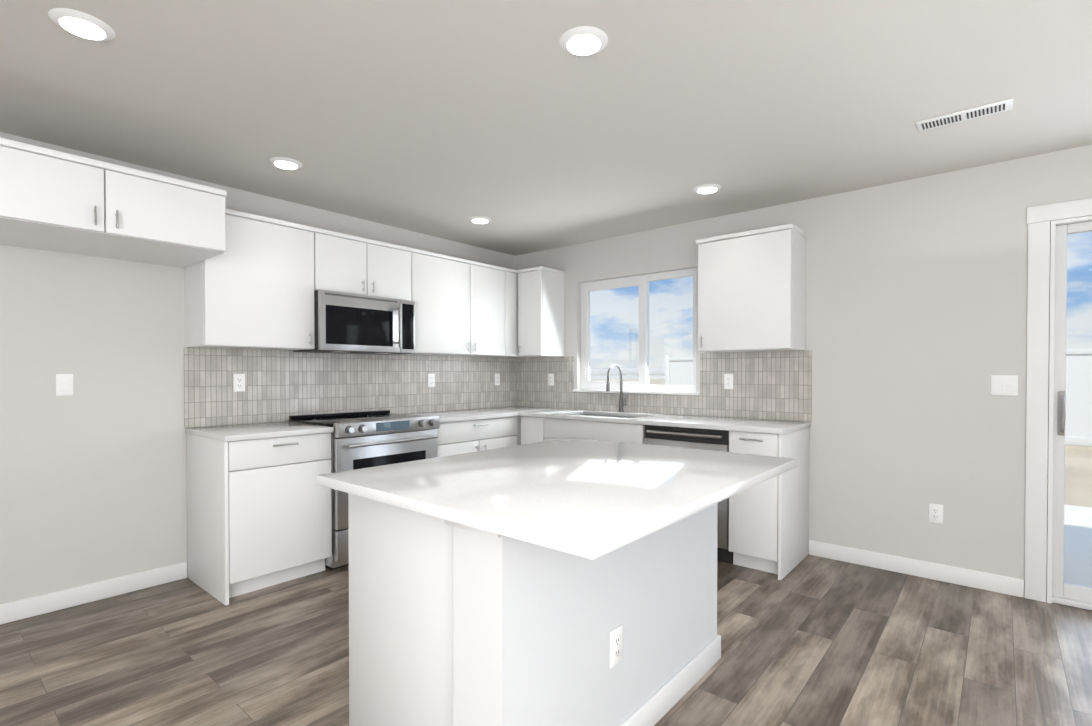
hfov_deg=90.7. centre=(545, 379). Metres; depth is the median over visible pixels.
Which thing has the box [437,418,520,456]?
base cabinet
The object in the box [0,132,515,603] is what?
wall
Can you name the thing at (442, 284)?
upper cabinet
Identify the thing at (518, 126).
ceiling
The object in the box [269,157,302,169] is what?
recessed light
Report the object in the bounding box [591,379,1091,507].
ground
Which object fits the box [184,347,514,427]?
backsplash
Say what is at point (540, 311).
upper cabinet
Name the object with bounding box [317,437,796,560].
island countertop
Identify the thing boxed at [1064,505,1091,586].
patio
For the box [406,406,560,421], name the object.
countertop
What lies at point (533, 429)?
base cabinet
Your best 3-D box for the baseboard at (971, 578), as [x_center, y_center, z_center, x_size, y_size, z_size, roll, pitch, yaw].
[2.232,1.160,3.350,1.106,0.100,0.013,1,1,40]
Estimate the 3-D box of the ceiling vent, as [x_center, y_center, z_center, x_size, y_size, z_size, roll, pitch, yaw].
[1.927,-1.215,2.491,0.350,0.010,0.120,1,1,40]
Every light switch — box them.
[56,374,72,395]
[991,375,1017,395]
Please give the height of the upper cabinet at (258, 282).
0.798 m
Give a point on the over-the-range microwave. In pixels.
(348, 323)
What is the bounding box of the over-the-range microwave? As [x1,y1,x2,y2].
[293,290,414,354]
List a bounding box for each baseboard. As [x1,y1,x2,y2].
[0,562,186,624]
[809,540,1023,597]
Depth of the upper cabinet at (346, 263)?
3.81 m
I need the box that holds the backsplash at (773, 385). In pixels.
[515,350,811,421]
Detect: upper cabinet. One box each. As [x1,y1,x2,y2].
[0,137,226,267]
[185,208,316,350]
[317,228,412,300]
[412,248,472,355]
[473,261,508,356]
[485,269,516,357]
[513,273,526,357]
[517,266,564,356]
[696,224,807,351]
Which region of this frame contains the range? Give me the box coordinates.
[289,410,438,569]
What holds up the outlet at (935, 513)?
attached to the wall at (916, 314)
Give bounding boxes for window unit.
[573,268,699,394]
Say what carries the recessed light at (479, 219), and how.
in the ceiling
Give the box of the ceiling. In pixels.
[0,0,1091,255]
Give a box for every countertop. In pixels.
[185,422,332,441]
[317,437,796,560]
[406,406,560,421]
[518,409,589,416]
[622,413,809,432]
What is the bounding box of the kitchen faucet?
[606,364,627,411]
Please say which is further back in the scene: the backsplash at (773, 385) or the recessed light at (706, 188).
the backsplash at (773, 385)
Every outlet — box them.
[233,374,244,391]
[428,374,434,386]
[495,374,499,384]
[548,374,553,385]
[610,625,622,667]
[724,374,732,388]
[929,503,942,523]
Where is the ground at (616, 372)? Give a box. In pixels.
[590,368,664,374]
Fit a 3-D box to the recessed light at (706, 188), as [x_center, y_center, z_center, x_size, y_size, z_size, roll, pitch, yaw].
[1.042,-1.224,3.482,0.176,0.014,0.176,1,1,40]
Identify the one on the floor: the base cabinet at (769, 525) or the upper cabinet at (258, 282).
the base cabinet at (769, 525)
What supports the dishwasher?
on the floor
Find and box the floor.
[0,555,1091,725]
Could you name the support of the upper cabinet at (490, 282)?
attached to the wall at (93, 480)
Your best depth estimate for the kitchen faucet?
4.57 m
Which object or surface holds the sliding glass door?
attached to the wall at (916, 314)
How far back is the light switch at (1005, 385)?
3.04 m
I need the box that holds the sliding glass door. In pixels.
[1024,198,1091,609]
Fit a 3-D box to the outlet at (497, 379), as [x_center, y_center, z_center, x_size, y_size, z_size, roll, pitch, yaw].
[-0.477,0.004,5.282,0.007,0.115,0.070,1,1,40]
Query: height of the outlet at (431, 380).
0.115 m
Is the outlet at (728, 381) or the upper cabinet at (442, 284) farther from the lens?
the upper cabinet at (442, 284)
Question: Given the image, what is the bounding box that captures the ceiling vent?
[916,98,1012,131]
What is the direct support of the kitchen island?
on the floor
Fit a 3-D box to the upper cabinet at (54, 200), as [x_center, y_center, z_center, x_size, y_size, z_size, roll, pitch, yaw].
[-2.252,-0.827,2.651,0.702,0.318,1.014,1,1,40]
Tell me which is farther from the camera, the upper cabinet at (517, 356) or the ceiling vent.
the upper cabinet at (517, 356)
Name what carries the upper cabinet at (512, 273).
attached to the wall at (93, 480)
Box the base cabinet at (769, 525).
[729,425,810,579]
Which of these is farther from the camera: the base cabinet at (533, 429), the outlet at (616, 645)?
the base cabinet at (533, 429)
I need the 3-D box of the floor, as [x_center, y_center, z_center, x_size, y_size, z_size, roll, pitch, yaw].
[-0.168,1.288,0.807,6.600,0.100,7.300,1,1,40]
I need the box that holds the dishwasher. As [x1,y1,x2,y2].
[644,425,732,563]
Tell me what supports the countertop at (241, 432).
on the base cabinet at (259, 507)
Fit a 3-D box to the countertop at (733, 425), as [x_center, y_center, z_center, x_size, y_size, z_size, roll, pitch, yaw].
[1.187,0.307,3.804,1.107,0.032,0.632,1,1,40]
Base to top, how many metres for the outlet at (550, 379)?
0.115 m
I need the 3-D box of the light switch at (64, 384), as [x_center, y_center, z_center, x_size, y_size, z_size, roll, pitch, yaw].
[-2.546,0.030,2.852,0.008,0.115,0.070,1,1,40]
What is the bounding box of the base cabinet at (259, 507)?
[185,430,333,604]
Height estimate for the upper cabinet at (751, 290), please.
0.798 m
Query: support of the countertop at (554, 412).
on the base cabinet at (533, 429)
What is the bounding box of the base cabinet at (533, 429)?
[521,417,553,444]
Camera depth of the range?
3.52 m
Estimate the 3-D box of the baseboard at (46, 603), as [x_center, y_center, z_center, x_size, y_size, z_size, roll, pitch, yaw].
[-3.501,1.178,1.731,0.013,0.100,4.068,1,1,40]
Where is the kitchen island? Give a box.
[348,493,720,725]
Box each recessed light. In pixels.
[48,8,115,40]
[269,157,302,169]
[469,216,490,223]
[559,26,607,55]
[693,184,720,193]
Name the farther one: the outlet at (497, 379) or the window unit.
the outlet at (497, 379)
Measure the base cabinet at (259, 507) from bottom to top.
0.881 m
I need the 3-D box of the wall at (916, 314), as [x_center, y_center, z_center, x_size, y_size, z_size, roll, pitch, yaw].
[2.140,-0.012,3.523,6.300,2.440,0.150,1,1,40]
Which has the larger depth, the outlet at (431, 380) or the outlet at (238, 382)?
the outlet at (431, 380)
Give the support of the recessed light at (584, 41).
in the ceiling
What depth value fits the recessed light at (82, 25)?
1.83 m
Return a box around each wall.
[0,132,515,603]
[516,145,1091,592]

